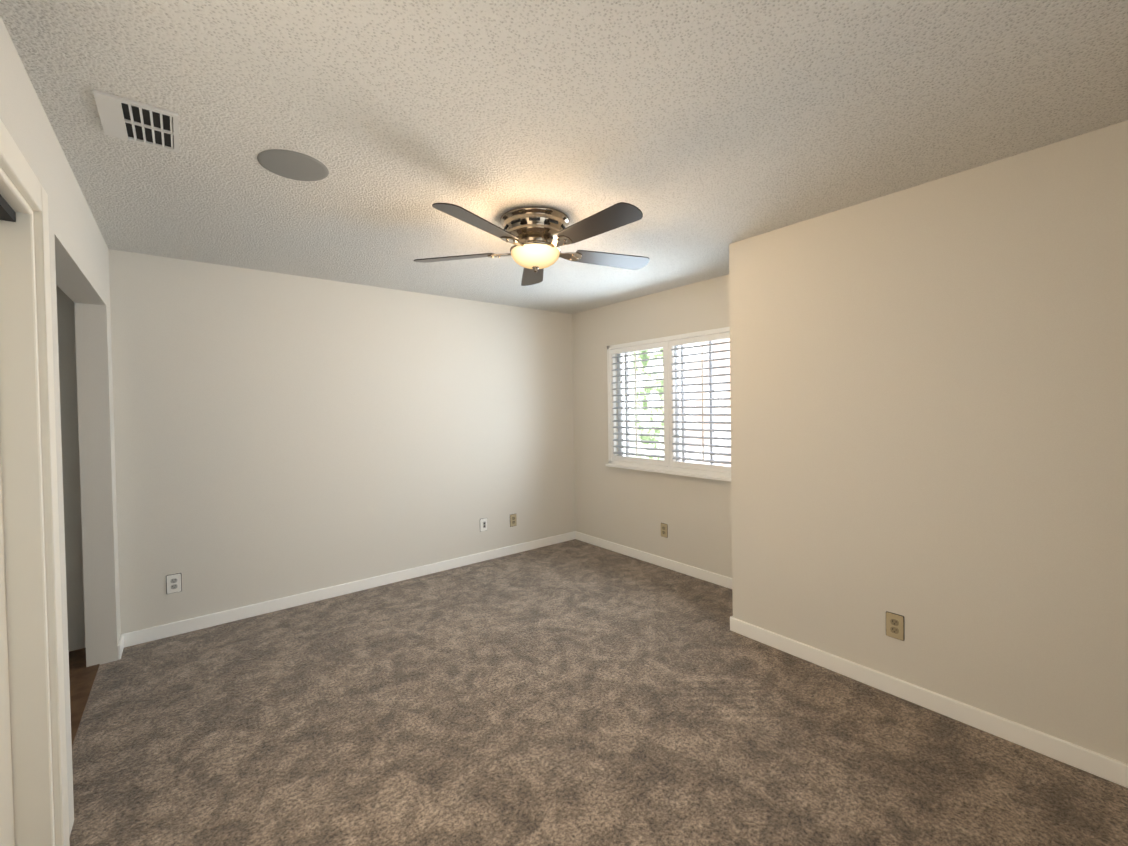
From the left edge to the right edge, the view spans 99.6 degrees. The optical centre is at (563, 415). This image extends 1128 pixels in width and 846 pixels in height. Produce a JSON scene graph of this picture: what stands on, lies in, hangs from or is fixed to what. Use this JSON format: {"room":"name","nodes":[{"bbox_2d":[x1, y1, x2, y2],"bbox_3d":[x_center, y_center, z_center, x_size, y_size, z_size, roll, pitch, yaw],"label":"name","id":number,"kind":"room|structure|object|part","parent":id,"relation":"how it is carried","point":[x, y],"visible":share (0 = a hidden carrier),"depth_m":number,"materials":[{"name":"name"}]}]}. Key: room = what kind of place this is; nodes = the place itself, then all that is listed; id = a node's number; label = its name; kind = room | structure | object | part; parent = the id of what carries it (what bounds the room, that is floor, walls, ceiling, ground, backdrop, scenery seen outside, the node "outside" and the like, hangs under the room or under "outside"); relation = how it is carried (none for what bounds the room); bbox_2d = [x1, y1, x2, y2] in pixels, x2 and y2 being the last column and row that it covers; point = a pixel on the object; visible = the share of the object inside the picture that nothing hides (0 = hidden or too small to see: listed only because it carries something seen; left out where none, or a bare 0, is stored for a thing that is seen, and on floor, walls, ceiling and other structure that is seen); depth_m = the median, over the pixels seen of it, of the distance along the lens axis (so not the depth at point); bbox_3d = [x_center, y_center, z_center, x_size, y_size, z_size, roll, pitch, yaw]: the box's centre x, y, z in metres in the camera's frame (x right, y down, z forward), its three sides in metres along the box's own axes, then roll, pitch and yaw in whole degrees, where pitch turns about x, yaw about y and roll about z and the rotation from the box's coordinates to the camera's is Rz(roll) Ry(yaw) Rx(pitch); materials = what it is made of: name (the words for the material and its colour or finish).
{"room":"empty bedroom","nodes":[
{"label":"empty bedroom","id":0,"kind":"room"},
{"bbox_2d":[0,16,120,837],"bbox_3d":[-1.220,0.220,0.892,0.130,2.440,5.060,-2,1,-39],"label":"wall","id":1,"kind":"structure","parent":0,"point":[79,264],"depth_m":2.58,"materials":[{"name":"paint"}]},
{"bbox_2d":[0,195,15,845],"bbox_3d":[-1.048,0.424,0.652,0.114,2.009,1.790,-2,1,-39],"label":"closet door","id":2,"kind":"structure","parent":1,"relation":"in","point":[7,213],"depth_m":1.33,"materials":[{"name":"beige paint"}]},
{"bbox_2d":[0,119,69,845],"bbox_3d":[-1.025,0.376,0.671,0.152,2.128,2.000,-2,1,-39],"label":"trim","id":3,"kind":"structure","parent":1,"relation":"attached to","point":[30,515],"depth_m":1.39,"materials":[{"name":"white paint"}]},
{"bbox_2d":[117,635,123,659],"bbox_3d":[-1.140,1.395,0.951,0.014,0.085,5.046,-2,1,-39],"label":"baseboard","id":4,"kind":"structure","parent":1,"relation":"attached to","point":[120,647],"depth_m":2.82,"materials":[{"name":"white wood"}]},
{"bbox_2d":[56,285,85,650],"bbox_3d":[-3.364,0.213,3.377,0.130,2.440,1.240,-2,1,-39],"label":"wall","id":5,"kind":"structure","parent":0,"point":[71,466],"depth_m":2.87,"materials":[{"name":"paint"}]},
{"bbox_2d":[69,648,99,745],"bbox_3d":[-2.871,1.444,2.100,1.115,0.006,3.600,-2,1,-39],"label":"hall floor","id":6,"kind":"structure","parent":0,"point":[82,676],"depth_m":2.54,"materials":[{"name":"brown wood"}]},
{"bbox_2d":[108,249,574,633],"bbox_3d":[-1.360,0.169,4.097,3.905,2.440,0.130,-2,1,-39],"label":"wall","id":7,"kind":"structure","parent":0,"point":[278,435],"depth_m":3.59,"materials":[{"name":"paint"}]},
{"bbox_2d":[166,573,181,593],"bbox_3d":[-2.524,1.090,3.085,0.078,0.122,0.009,-2,1,-39],"label":"electrical outlet","id":8,"kind":"object","parent":7,"relation":"attached to","point":[173,583],"visible":1,"depth_m":3.08,"materials":[{"name":"white plastic"}]},
{"bbox_2d":[121,531,575,647],"bbox_3d":[-1.296,1.346,4.060,3.645,0.085,0.014,-2,1,-39],"label":"baseboard","id":9,"kind":"structure","parent":7,"relation":"attached to","point":[179,627],"depth_m":3.60,"materials":[{"name":"white wood"}]},
{"bbox_2d":[480,518,486,531],"bbox_3d":[-0.754,1.033,4.488,0.078,0.122,0.018,-2,1,-39],"label":"electrical outlet","id":10,"kind":"object","parent":7,"relation":"attached to","point":[483,524],"visible":1,"depth_m":4.49,"materials":[{"name":"white plastic"}]},
{"bbox_2d":[510,514,516,526],"bbox_3d":[-0.498,1.035,4.697,0.078,0.122,0.009,-2,1,-39],"label":"electrical outlet","id":11,"kind":"object","parent":7,"relation":"attached to","point":[513,519],"visible":1,"depth_m":4.69,"materials":[{"name":"beige plastic"}]},
{"bbox_2d":[0,0,1127,313],"bbox_3d":[-0.616,-1.081,2.161,5.095,0.100,6.560,-2,1,-39],"label":"ceiling","id":12,"kind":"structure","parent":0,"point":[702,134],"depth_m":1.64,"materials":[{"name":"white paint"}]},
{"bbox_2d":[93,89,178,152],"bbox_3d":[-1.463,-1.005,1.646,0.205,0.013,0.290,-2,1,-39],"label":"ceiling vent","id":13,"kind":"object","parent":12,"relation":"in","point":[134,121],"visible":0.98,"depth_m":1.63,"materials":[{"name":"white metal"}]},
{"bbox_2d":[257,149,328,180],"bbox_3d":[-1.104,-1.017,1.951,0.256,0.005,0.256,-2,1,-39],"label":"ceiling speaker","id":14,"kind":"object","parent":12,"relation":"attached to","point":[293,165],"visible":1,"depth_m":1.93},
{"bbox_2d":[414,202,649,285],"bbox_3d":[-0.116,-0.905,2.523,1.350,0.279,1.311,-2,1,-39],"label":"ceiling fan","id":15,"kind":"object","parent":12,"relation":"hanging from","point":[537,236],"visible":1,"depth_m":2.43,"materials":[{"name":"silver metal"}]},
{"bbox_3d":[-0.153,-0.836,2.556,0.263,0.085,0.263,-2,1,-39],"label":"lamp shade","id":16,"kind":"part","parent":15,"relation":"part of","materials":[{"name":"white glass"}]},
{"bbox_2d":[69,539,1127,845],"bbox_3d":[-0.574,1.458,2.203,5.095,0.100,6.560,-2,1,-39],"label":"floor","id":17,"kind":"structure","parent":0,"point":[573,693],"depth_m":2.07,"materials":[{"name":"carpet"}]},
{"bbox_2d":[572,274,731,577],"bbox_3d":[0.870,0.129,4.326,0.130,2.440,2.290,-2,1,-39],"label":"wall","id":18,"kind":"structure","parent":0,"point":[633,509],"depth_m":4.41,"materials":[{"name":"paint"}]},
{"bbox_2d":[661,523,667,537],"bbox_3d":[0.886,1.021,4.227,0.009,0.122,0.078,-2,1,-39],"label":"electrical outlet","id":19,"kind":"object","parent":18,"relation":"attached to","point":[664,529],"visible":1,"depth_m":4.22,"materials":[{"name":"beige plastic"}]},
{"bbox_2d":[605,327,730,481],"bbox_3d":[0.941,-0.090,4.165,0.160,1.192,1.536,-2,1,-39],"label":"window shutters","id":20,"kind":"object","parent":18,"relation":"attached to","point":[671,463],"visible":0.71,"depth_m":4.14,"materials":[{"name":"white"}]},
{"bbox_2d":[729,120,1127,763],"bbox_3d":[2.247,0.143,2.105,0.743,2.440,2.900,-2,1,-39],"label":"wall","id":21,"kind":"structure","parent":0,"point":[929,410],"depth_m":2.13,"materials":[{"name":"paint"}]},
{"bbox_2d":[575,531,1127,787],"bbox_3d":[1.460,1.319,3.021,0.627,0.085,5.046,-2,1,-39],"label":"baseboard","id":22,"kind":"structure","parent":21,"relation":"attached to","point":[1091,762],"depth_m":2.26,"materials":[{"name":"white wood"}]},
{"bbox_2d":[886,611,904,640],"bbox_3d":[1.615,1.030,2.327,0.009,0.122,0.078,-2,1,-39],"label":"electrical outlet","id":23,"kind":"object","parent":21,"relation":"attached to","point":[894,625],"visible":1,"depth_m":2.32,"materials":[{"name":"beige plastic"}]},
{"label":"outside","id":24,"kind":"structure","parent":0,"visible":0},
{"bbox_2d":[622,339,730,465],"bbox_3d":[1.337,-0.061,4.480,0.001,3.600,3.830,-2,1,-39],"label":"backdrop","id":25,"kind":"structure","parent":24,"point":[688,395],"depth_m":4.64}
]}

